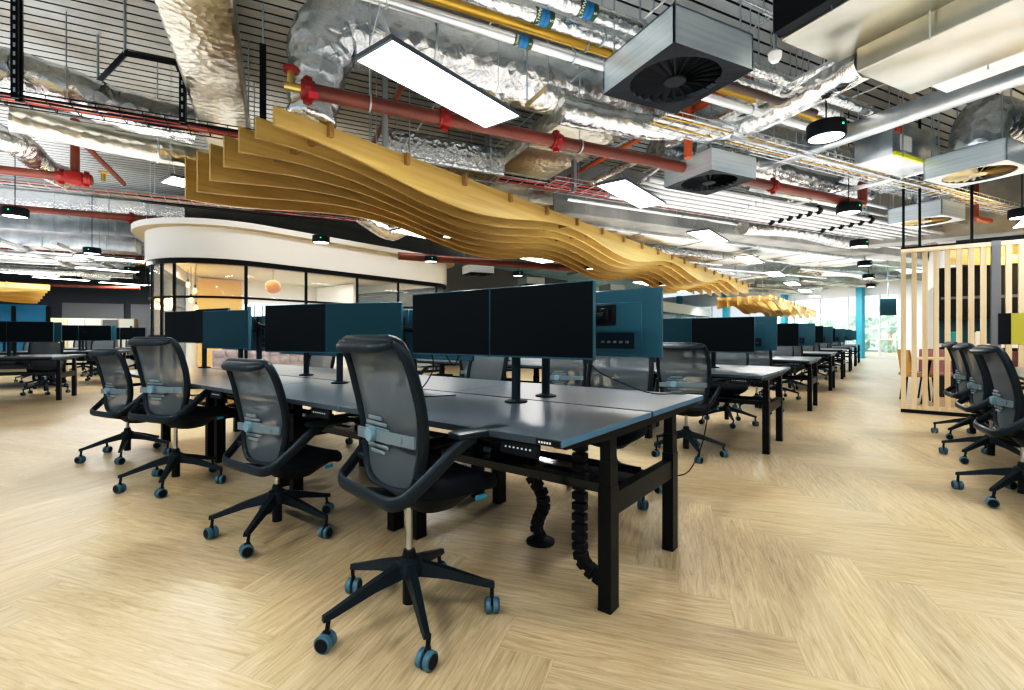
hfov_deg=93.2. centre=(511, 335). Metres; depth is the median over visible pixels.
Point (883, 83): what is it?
conduit
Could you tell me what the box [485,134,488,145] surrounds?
channel
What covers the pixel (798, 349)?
office chair
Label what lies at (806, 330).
monitor
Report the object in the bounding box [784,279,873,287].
pipe
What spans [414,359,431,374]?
office chair
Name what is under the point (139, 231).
trim
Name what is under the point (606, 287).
ceiling vent
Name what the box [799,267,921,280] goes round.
pipe
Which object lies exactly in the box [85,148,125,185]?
pipe
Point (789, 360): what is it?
desk
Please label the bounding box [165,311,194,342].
monitor
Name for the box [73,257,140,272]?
light panel
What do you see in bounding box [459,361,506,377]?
office chair
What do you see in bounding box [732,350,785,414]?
office chair
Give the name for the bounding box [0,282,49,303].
canopy
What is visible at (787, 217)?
pipe
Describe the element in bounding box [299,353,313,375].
pole
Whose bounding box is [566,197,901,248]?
pipe
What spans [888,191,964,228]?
ceiling vent
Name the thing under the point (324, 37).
duct
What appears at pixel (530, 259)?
light panel
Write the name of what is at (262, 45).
channel
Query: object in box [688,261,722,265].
pipe
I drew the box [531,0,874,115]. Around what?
pipe
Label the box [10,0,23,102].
channel
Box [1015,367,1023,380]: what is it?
desk
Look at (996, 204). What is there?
cable tray
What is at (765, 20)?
conduit
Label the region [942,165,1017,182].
grille
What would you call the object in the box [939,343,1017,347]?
countertop
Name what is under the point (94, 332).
monitor
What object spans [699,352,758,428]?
office chair
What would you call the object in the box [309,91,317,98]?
tag
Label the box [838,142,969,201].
duct
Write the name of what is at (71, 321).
locker
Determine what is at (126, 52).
channel
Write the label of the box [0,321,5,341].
monitor
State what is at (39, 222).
duct
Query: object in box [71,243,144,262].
light panel
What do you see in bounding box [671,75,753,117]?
pipe
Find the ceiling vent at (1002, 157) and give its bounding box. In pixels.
[923,88,1023,187]
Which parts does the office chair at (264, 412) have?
leg, lumbar knob, frame, leg, arm frame, armrest, leg, leg, seat, armrest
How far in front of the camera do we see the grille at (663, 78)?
3.41 m
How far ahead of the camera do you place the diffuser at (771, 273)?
13.96 m
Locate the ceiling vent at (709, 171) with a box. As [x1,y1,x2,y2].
[664,104,755,195]
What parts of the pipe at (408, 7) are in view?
hanger rod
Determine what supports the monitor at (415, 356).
attached to the pole at (405, 328)
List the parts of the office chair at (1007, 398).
leg, lumbar knob, arm frame, frame, leg, seat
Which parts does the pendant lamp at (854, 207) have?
cord, lamp shade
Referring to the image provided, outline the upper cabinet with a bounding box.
[939,263,1017,396]
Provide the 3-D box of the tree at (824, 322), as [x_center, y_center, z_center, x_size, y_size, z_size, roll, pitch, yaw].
[23.543,0.241,37.045,2.516,3.718,2.921,0,0,38]
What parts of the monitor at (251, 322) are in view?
panel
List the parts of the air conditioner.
hanger rod, plate, hanger rod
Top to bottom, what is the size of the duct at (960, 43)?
1.200 m
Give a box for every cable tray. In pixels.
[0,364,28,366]
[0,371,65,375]
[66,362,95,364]
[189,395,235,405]
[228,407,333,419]
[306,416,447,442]
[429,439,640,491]
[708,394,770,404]
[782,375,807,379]
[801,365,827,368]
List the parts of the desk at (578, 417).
leg, leg, control panel, leg, leg, leg, leg, control panel, leg, leg, leg, leg, leg, control panel, cable chain, cable chain, leg, leg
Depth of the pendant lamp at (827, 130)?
4.23 m
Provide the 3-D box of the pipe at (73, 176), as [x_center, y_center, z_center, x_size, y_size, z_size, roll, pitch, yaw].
[-7.671,-2.601,5.524,4.855,1.198,0.200,0,0,-26]
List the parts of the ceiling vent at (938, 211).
plate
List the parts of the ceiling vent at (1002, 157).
hanger rod, plate, hanger rod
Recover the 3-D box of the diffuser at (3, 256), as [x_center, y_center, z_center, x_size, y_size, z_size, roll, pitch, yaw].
[-11.083,-1.758,10.859,0.360,0.009,1.280,0,0,38]
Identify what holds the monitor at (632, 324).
attached to the pole at (545, 393)
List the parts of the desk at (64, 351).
leg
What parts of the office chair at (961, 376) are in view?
leg, arm frame, frame, leg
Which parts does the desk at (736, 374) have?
control panel, leg, leg, leg, leg, rail, control panel, leg, leg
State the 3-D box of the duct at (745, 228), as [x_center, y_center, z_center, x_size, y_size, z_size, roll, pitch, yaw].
[6.415,-2.117,10.181,4.519,0.376,0.290,0,0,-26]
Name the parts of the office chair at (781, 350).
leg, frame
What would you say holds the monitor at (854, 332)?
attached to the pole
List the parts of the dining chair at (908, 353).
backrest, seat, leg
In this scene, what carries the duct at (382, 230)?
hanging from the ceiling at (44, 20)
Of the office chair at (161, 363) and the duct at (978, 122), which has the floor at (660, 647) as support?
the office chair at (161, 363)
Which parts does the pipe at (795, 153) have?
hanger rod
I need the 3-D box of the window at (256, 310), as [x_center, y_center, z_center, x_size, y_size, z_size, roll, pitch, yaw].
[-8.188,-0.225,17.004,0.150,1.650,2.300,0,0,38]
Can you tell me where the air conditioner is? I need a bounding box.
[603,0,752,113]
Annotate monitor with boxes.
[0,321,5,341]
[6,321,53,341]
[54,322,61,341]
[62,325,78,340]
[79,325,111,340]
[112,326,115,339]
[116,327,119,339]
[120,328,145,339]
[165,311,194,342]
[195,308,229,342]
[203,310,247,348]
[248,306,255,350]
[251,316,264,350]
[265,304,324,352]
[280,352,313,354]
[314,353,343,356]
[325,302,402,352]
[403,310,409,350]
[410,310,473,360]
[413,289,490,356]
[490,280,595,359]
[596,287,662,357]
[663,318,690,342]
[691,317,754,352]
[755,316,776,350]
[777,323,798,345]
[799,323,814,345]
[815,326,822,342]
[823,327,832,342]
[835,329,844,341]
[845,329,851,340]
[852,330,856,339]
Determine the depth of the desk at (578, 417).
2.46 m
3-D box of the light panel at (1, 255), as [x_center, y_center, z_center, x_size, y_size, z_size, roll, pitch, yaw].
[-11.083,-2.450,10.859,0.380,1.400,1.320,0,0,38]
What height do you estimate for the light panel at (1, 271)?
1.400 m
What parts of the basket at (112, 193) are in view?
rail, rail, hanger rod, hanger rod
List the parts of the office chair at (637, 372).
seat, frame, arm frame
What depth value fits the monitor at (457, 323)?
2.67 m
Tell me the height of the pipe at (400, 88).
0.060 m
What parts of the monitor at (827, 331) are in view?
panel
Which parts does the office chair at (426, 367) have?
arm frame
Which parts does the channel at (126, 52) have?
hanger rod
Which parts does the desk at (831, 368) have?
leg, leg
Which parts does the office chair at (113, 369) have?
leg, lumbar knob, frame, arm frame, leg, seat, leg, leg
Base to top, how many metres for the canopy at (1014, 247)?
1.850 m
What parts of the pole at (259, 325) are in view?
post, arm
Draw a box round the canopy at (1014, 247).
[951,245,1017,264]
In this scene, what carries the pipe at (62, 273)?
hanging from the ceiling at (44, 20)
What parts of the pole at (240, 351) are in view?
post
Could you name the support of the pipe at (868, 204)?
hanging from the ceiling at (44, 20)
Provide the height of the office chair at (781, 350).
1.039 m
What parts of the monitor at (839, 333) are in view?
panel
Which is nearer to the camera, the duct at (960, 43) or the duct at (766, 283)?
the duct at (960, 43)
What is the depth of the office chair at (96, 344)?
12.27 m
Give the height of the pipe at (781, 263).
0.804 m
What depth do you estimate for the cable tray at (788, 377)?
7.35 m
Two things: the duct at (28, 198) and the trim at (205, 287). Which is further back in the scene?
the trim at (205, 287)
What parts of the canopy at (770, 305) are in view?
hanger rod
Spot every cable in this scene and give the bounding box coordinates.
[422,355,455,396]
[589,360,707,475]
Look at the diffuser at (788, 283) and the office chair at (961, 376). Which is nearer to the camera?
the office chair at (961, 376)
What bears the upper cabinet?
on the floor at (660, 647)
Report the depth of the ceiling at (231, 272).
15.05 m
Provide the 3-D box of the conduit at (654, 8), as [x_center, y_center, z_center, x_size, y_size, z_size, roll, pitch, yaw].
[0.610,-2.942,5.173,0.038,0.515,4.191,0,0,-26]
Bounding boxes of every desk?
[0,350,130,385]
[0,354,85,399]
[36,347,133,376]
[130,364,702,614]
[417,357,790,454]
[712,356,821,410]
[772,351,836,390]
[790,348,846,378]
[807,346,852,371]
[820,345,857,365]
[845,344,860,362]
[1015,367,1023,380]
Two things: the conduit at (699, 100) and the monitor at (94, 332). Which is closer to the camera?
the conduit at (699, 100)
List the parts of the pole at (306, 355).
post, plate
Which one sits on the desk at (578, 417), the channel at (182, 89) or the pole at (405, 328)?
the pole at (405, 328)
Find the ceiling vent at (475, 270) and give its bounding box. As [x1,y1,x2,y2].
[462,253,493,275]
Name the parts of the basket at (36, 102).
rail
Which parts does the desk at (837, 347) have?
leg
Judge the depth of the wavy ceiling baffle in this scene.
5.76 m
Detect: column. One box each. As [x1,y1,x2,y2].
[676,296,681,317]
[722,293,728,316]
[780,294,787,322]
[856,287,864,357]
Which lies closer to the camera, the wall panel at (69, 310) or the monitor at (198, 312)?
the monitor at (198, 312)
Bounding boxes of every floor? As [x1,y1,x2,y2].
[0,352,1023,689]
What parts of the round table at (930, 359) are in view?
leg, leg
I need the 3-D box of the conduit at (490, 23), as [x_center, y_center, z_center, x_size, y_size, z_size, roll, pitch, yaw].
[-0.221,-3.034,4.520,0.038,0.332,5.395,0,0,-26]
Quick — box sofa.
[212,349,303,366]
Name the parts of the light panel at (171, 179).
frame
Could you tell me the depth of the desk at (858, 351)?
19.70 m
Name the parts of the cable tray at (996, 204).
hanger rod, rail, rail, hanger rod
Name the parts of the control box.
casing, hanger rod, label plate, hanger rod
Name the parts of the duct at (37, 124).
hanger rod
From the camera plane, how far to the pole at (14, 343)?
8.38 m
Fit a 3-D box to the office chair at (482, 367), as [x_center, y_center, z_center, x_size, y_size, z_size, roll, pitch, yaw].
[-0.317,0.580,4.126,0.691,1.040,0.651,0,0,42]
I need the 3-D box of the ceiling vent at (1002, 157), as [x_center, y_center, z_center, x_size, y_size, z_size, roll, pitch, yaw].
[5.215,-2.498,5.413,0.719,1.404,0.719,0,0,-26]
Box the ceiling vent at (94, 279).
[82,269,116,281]
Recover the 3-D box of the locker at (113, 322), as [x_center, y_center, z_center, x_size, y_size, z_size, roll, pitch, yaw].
[-13.082,0.270,15.845,0.410,1.660,0.550,0,0,-26]
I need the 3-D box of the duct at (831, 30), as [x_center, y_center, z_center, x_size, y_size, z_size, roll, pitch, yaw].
[2.848,-2.690,2.581,0.826,1.020,2.600,0,0,-26]
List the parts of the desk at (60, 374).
rail, leg, leg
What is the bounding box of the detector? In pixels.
[768,33,781,63]
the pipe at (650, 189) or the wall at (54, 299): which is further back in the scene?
the wall at (54, 299)
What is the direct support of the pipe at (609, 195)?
hanging from the ceiling at (44, 20)
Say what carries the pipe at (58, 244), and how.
hanging from the ceiling at (44, 20)
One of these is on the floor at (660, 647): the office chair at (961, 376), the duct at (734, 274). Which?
the office chair at (961, 376)
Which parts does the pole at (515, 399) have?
post, plate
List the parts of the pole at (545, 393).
plate, post, arm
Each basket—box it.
[0,87,254,138]
[0,161,254,210]
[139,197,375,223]
[371,72,866,238]
[544,176,937,245]
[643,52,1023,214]
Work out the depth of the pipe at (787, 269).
22.85 m
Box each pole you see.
[0,342,6,351]
[6,342,12,355]
[13,342,19,355]
[77,332,86,350]
[198,343,210,367]
[238,328,255,357]
[256,316,264,358]
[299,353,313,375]
[331,353,347,383]
[403,317,412,341]
[505,357,527,403]
[535,312,603,397]
[711,352,718,367]
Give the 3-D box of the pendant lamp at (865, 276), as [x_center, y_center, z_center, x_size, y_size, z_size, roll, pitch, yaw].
[10.856,-2.475,14.738,0.310,1.450,0.310,0,0,38]
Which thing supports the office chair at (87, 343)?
on the floor at (660, 647)
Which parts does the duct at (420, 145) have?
hanger rod, casing, hanger rod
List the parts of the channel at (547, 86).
hanger rod, hanger rod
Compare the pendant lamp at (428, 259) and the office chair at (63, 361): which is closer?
the office chair at (63, 361)
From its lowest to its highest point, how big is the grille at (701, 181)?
0.043 m
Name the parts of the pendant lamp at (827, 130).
cord, lamp shade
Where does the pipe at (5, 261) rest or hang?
hanging from the ceiling at (44, 20)
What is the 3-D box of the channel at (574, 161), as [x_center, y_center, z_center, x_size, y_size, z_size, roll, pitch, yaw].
[0.818,-2.550,6.386,0.044,1.300,0.068,0,0,-26]
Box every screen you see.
[880,260,895,315]
[901,101,1023,416]
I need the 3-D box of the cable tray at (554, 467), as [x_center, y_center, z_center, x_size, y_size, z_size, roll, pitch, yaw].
[0.090,0.641,2.477,1.140,0.038,0.350,0,0,38]
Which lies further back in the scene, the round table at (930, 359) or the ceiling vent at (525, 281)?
the ceiling vent at (525, 281)
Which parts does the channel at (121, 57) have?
hanger rod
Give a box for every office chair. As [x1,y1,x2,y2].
[14,342,43,382]
[20,342,70,395]
[24,342,67,388]
[69,341,96,372]
[74,348,171,464]
[80,341,97,376]
[85,340,114,380]
[113,337,229,497]
[125,340,136,368]
[203,358,350,557]
[309,355,335,409]
[314,335,506,671]
[345,438,352,443]
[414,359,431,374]
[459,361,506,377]
[466,356,508,472]
[541,359,586,386]
[568,356,661,509]
[651,343,728,463]
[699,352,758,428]
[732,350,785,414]
[758,346,800,400]
[772,346,808,390]
[794,346,818,384]
[799,343,827,379]
[804,343,828,374]
[812,343,836,371]
[820,342,840,368]
[835,342,847,362]
[931,341,994,439]
[939,343,1023,463]
[951,345,1023,507]
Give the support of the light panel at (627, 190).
hanging from the ceiling at (44, 20)
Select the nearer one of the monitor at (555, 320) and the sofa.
the monitor at (555, 320)
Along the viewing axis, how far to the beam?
8.89 m
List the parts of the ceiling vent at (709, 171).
plate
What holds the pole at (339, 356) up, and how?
on the desk at (578, 417)
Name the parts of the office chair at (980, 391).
leg, arm frame, frame, leg, seat, leg, leg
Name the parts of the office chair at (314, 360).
frame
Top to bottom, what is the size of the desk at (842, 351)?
0.755 m
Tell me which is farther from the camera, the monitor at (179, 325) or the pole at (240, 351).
the monitor at (179, 325)
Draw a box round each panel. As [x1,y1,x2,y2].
[0,216,59,261]
[0,267,60,276]
[31,275,91,280]
[62,303,123,318]
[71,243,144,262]
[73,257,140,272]
[97,265,148,285]
[159,100,274,187]
[354,0,520,128]
[390,228,425,238]
[519,258,553,262]
[596,140,666,208]
[632,281,646,284]
[686,217,728,243]
[734,253,763,263]
[763,261,785,276]
[783,276,800,285]
[797,284,812,291]
[998,313,1023,344]
[1011,219,1023,228]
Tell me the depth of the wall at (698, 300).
26.46 m
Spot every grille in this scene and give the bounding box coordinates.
[467,272,487,274]
[630,57,721,101]
[681,174,736,190]
[901,217,950,225]
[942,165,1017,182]
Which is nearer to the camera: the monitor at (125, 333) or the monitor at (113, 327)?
the monitor at (113, 327)
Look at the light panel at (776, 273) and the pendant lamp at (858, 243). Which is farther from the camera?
the light panel at (776, 273)
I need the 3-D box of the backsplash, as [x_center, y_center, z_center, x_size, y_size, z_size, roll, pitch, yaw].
[9.014,-0.080,8.314,2.600,0.440,0.020,0,0,38]
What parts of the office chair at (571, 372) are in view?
frame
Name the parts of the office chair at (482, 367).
frame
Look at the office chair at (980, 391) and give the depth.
4.22 m
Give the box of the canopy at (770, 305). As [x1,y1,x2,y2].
[717,263,815,318]
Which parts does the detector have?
drop rod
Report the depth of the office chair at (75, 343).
14.58 m
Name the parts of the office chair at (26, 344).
seat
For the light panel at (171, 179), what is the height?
1.400 m
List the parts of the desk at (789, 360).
control panel, leg, leg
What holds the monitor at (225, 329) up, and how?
attached to the pole at (259, 325)
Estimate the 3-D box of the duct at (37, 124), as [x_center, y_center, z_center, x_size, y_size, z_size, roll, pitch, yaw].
[-4.368,-2.606,5.418,1.753,1.188,0.289,0,0,-41]
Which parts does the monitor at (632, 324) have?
mount plate, panel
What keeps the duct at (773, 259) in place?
hanging from the ceiling at (44, 20)
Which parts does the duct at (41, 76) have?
hanger rod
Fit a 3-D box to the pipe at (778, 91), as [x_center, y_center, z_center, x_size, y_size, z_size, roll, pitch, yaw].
[1.072,-2.720,7.512,0.126,0.959,9.057,0,0,-26]
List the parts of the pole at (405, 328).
post, arm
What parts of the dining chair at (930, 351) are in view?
leg, seat, backrest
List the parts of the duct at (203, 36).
hanger rod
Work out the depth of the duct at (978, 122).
5.29 m
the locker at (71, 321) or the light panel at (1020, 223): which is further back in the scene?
the locker at (71, 321)
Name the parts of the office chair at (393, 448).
leg, lumbar knob, leg, frame, arm frame, leg, leg, seat, leg, armrest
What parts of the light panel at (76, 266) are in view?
frame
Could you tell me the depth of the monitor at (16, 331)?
8.26 m
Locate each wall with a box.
[0,259,429,368]
[186,274,321,367]
[317,284,355,366]
[430,264,566,364]
[663,272,921,306]
[898,273,921,356]
[928,241,955,379]
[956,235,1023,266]
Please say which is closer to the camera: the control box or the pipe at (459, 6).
the pipe at (459, 6)
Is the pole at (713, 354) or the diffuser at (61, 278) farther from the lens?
the diffuser at (61, 278)
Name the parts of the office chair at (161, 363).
leg, lumbar knob, frame, leg, arm frame, leg, leg, seat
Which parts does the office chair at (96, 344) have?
frame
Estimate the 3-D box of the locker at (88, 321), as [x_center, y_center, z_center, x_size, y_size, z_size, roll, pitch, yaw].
[-13.459,0.270,15.660,0.410,1.660,0.550,0,0,-26]
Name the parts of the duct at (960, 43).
hanger rod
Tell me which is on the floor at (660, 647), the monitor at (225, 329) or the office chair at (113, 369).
the office chair at (113, 369)
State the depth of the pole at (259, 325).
4.43 m
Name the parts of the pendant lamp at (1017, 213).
lamp shade, cord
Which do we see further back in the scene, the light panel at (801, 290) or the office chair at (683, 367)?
the light panel at (801, 290)
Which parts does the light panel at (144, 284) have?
frame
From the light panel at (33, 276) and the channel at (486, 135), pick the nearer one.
the channel at (486, 135)
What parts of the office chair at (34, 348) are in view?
leg, seat, arm frame, frame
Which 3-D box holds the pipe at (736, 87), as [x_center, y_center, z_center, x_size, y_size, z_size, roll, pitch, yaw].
[2.272,-2.200,4.424,1.600,0.070,0.068,0,0,-26]
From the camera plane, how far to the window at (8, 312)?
16.20 m
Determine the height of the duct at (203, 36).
0.820 m
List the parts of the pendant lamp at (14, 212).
lamp shade, cord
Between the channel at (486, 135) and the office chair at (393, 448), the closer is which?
the office chair at (393, 448)
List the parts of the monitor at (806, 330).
panel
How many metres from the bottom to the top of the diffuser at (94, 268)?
0.009 m
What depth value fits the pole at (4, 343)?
10.62 m
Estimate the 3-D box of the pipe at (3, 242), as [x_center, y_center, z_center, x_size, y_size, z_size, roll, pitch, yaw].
[-11.363,-2.532,11.652,0.171,1.335,8.000,0,0,-26]
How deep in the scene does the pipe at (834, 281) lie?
19.76 m
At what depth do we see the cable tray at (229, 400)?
4.76 m
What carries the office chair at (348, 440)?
on the floor at (660, 647)
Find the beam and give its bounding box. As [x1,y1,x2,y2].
[547,161,928,264]
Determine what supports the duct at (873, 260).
attached to the duct at (773, 259)
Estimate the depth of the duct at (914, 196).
7.54 m
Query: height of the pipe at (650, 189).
1.318 m
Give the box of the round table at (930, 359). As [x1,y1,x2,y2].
[917,357,967,403]
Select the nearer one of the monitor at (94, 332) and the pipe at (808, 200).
the pipe at (808, 200)
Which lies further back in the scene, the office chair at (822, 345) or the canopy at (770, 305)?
the canopy at (770, 305)
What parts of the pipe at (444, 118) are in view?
hanger rod, hanger rod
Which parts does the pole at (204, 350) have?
post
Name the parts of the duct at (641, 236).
casing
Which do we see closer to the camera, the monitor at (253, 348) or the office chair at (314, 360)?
the monitor at (253, 348)
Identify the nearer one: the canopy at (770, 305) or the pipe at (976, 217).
the pipe at (976, 217)
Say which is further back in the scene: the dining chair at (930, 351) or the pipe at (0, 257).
the pipe at (0, 257)
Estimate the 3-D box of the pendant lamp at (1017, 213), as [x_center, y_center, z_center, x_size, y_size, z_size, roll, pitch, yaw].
[7.564,-2.475,7.178,0.310,1.450,0.310,0,0,38]
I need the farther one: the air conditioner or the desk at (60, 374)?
the desk at (60, 374)
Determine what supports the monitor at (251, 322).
attached to the pole at (259, 325)
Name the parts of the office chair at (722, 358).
leg, seat, frame, leg, leg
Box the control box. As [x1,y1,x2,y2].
[855,85,935,177]
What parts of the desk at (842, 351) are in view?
leg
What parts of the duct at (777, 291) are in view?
casing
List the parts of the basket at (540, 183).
hanger rod, hanger rod, rail, rail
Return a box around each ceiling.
[0,0,1023,294]
[176,264,395,286]
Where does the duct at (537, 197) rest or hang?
hanging from the ceiling at (44, 20)
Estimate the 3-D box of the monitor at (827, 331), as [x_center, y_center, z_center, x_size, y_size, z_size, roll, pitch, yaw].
[6.503,-0.022,10.355,0.605,0.355,0.063,0,0,37]
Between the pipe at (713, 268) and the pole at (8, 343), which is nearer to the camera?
the pole at (8, 343)
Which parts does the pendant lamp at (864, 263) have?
lamp shade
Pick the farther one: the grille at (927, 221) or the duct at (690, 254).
the duct at (690, 254)
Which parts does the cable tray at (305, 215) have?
rail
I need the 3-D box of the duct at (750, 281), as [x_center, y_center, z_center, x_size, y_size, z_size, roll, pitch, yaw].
[7.375,-2.636,18.384,4.856,1.129,0.497,0,0,-26]
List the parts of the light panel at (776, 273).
frame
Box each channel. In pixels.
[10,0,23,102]
[96,34,126,80]
[123,0,177,65]
[175,65,186,126]
[260,3,265,119]
[382,76,387,147]
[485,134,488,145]
[524,6,550,107]
[571,159,576,192]
[636,168,658,183]
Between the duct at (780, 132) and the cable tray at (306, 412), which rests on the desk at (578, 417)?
the cable tray at (306, 412)
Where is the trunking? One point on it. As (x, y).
(938, 101)
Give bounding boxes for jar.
[951,332,955,341]
[974,331,979,343]
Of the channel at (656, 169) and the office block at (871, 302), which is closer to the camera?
the channel at (656, 169)
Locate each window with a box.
[0,304,49,350]
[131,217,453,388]
[248,305,265,315]
[663,293,897,358]
[663,312,709,318]
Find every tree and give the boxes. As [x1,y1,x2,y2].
[805,316,838,328]
[839,315,883,350]
[865,313,897,352]
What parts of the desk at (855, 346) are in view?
leg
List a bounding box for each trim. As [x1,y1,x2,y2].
[131,223,453,268]
[131,304,185,356]
[197,278,241,366]
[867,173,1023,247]
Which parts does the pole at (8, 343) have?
post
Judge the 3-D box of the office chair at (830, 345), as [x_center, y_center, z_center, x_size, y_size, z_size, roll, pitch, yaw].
[9.652,0.578,14.940,0.678,1.032,0.672,0,0,-38]
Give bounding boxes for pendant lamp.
[0,158,29,218]
[82,247,101,254]
[124,266,137,272]
[265,280,280,293]
[312,234,329,243]
[424,255,437,262]
[513,271,522,276]
[806,59,846,144]
[836,112,861,215]
[849,239,868,247]
[857,208,871,266]
[862,266,874,278]
[866,283,876,287]
[1007,174,1023,219]
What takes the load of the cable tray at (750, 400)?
on the desk at (736, 374)
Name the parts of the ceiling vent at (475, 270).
plate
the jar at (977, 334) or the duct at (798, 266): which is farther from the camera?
the duct at (798, 266)
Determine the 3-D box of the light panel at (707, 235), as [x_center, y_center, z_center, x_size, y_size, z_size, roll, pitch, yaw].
[3.593,-2.500,8.838,0.380,1.400,1.320,0,0,38]
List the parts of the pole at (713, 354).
post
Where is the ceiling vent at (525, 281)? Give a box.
[517,259,544,285]
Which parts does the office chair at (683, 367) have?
leg, lumbar knob, frame, arm frame, leg, leg, seat, armrest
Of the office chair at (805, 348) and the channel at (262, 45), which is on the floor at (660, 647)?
the office chair at (805, 348)
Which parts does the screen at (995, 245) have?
rail, rail, dark post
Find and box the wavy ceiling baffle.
[185,41,748,295]
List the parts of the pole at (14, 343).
post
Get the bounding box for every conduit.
[415,22,491,132]
[494,0,666,146]
[581,100,699,165]
[741,0,772,14]
[746,16,769,31]
[762,12,970,103]
[779,83,884,126]
[790,51,857,121]
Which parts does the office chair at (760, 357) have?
arm frame, frame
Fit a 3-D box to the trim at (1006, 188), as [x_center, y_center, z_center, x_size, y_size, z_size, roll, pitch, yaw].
[10.658,-2.365,7.498,8.300,1.030,0.500,0,0,38]
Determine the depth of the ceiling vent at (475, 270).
13.82 m
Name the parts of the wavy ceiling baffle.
hanger rod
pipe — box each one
[0,118,108,186]
[0,193,161,223]
[0,237,94,273]
[0,247,144,258]
[0,250,134,258]
[0,252,135,263]
[0,257,136,264]
[0,259,123,268]
[0,266,135,275]
[0,268,133,278]
[0,281,139,289]
[51,218,139,278]
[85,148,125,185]
[282,3,867,207]
[360,0,809,130]
[372,84,404,143]
[398,252,576,271]
[421,0,823,121]
[460,0,843,117]
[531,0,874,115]
[542,139,641,192]
[565,61,834,196]
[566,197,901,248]
[607,189,884,239]
[638,180,931,235]
[641,151,917,236]
[646,154,944,234]
[651,150,907,237]
[661,187,895,238]
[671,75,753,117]
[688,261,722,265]
[702,264,826,278]
[723,82,818,116]
[730,49,940,191]
[746,165,942,227]
[748,269,809,295]
[748,281,838,290]
[748,286,797,291]
[765,260,816,265]
[775,168,967,225]
[781,263,814,266]
[782,120,938,201]
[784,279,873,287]
[793,166,922,203]
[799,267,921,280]
[801,276,865,286]
[872,263,921,269]
[973,183,992,223]
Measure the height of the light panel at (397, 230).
1.400 m
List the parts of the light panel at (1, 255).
frame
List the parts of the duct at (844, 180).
casing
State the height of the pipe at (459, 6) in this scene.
0.927 m
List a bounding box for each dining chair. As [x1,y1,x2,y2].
[897,349,932,400]
[917,349,953,397]
[1012,351,1017,366]
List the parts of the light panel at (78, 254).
frame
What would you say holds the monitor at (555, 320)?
attached to the pole at (515, 399)
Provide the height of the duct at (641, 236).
1.270 m
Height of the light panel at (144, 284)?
1.400 m
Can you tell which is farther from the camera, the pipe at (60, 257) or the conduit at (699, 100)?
the pipe at (60, 257)
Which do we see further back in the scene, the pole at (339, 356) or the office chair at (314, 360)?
the office chair at (314, 360)
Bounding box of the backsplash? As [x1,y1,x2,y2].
[939,319,989,343]
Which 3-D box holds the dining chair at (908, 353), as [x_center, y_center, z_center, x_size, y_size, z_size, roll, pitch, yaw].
[6.792,0.666,8.144,0.500,0.872,0.460,0,0,30]
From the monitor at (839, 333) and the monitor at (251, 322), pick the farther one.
the monitor at (839, 333)
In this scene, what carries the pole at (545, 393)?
on the desk at (578, 417)
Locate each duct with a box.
[0,12,195,144]
[0,124,74,188]
[0,188,190,221]
[0,214,144,245]
[0,219,141,255]
[0,258,139,270]
[0,265,104,270]
[8,62,208,165]
[154,0,254,147]
[286,0,740,150]
[355,218,406,240]
[356,113,734,230]
[381,84,504,185]
[495,96,621,187]
[554,53,869,142]
[590,164,866,263]
[638,242,764,265]
[646,141,877,200]
[693,114,854,174]
[697,264,763,278]
[731,253,856,266]
[737,220,879,248]
[739,279,752,283]
[750,280,822,291]
[756,267,808,294]
[773,0,954,62]
[797,261,884,277]
[799,266,877,287]
[813,265,900,281]
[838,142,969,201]
[857,0,1023,93]
[867,258,885,261]
[911,151,942,204]
[947,94,1023,151]
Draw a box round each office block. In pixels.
[777,298,836,325]
[837,267,921,341]
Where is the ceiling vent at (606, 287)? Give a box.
[599,281,624,290]
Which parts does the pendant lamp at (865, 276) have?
lamp shade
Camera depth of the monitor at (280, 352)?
4.50 m
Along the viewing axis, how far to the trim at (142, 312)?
17.70 m
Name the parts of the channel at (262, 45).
hanger rod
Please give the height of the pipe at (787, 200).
0.652 m
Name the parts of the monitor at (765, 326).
panel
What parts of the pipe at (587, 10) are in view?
hanger rod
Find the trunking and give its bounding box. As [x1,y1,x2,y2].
[759,58,1023,169]
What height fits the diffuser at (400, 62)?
0.009 m
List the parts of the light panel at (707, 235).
frame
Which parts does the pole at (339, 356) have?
post, plate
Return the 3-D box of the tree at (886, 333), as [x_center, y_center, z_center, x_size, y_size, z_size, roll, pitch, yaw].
[25.271,0.215,32.360,2.686,3.769,2.785,0,0,38]
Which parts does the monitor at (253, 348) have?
panel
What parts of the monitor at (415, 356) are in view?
panel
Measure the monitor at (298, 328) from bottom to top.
0.355 m
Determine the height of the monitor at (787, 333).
0.355 m
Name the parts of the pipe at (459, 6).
hanger rod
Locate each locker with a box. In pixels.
[51,318,67,370]
[68,318,84,370]
[85,318,101,370]
[102,319,118,346]
[119,319,137,369]
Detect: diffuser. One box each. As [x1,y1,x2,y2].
[0,255,55,261]
[0,271,57,276]
[34,277,89,280]
[74,254,144,262]
[75,267,136,272]
[99,282,146,285]
[162,177,184,186]
[359,41,517,126]
[599,180,664,207]
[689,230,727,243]
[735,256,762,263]
[764,271,784,276]
[785,282,799,285]
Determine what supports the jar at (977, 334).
on the countertop
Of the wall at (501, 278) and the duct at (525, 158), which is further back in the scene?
the wall at (501, 278)
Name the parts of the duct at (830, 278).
casing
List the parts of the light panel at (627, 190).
frame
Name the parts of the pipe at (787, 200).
hanger rod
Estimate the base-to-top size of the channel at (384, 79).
1.300 m
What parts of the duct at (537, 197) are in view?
casing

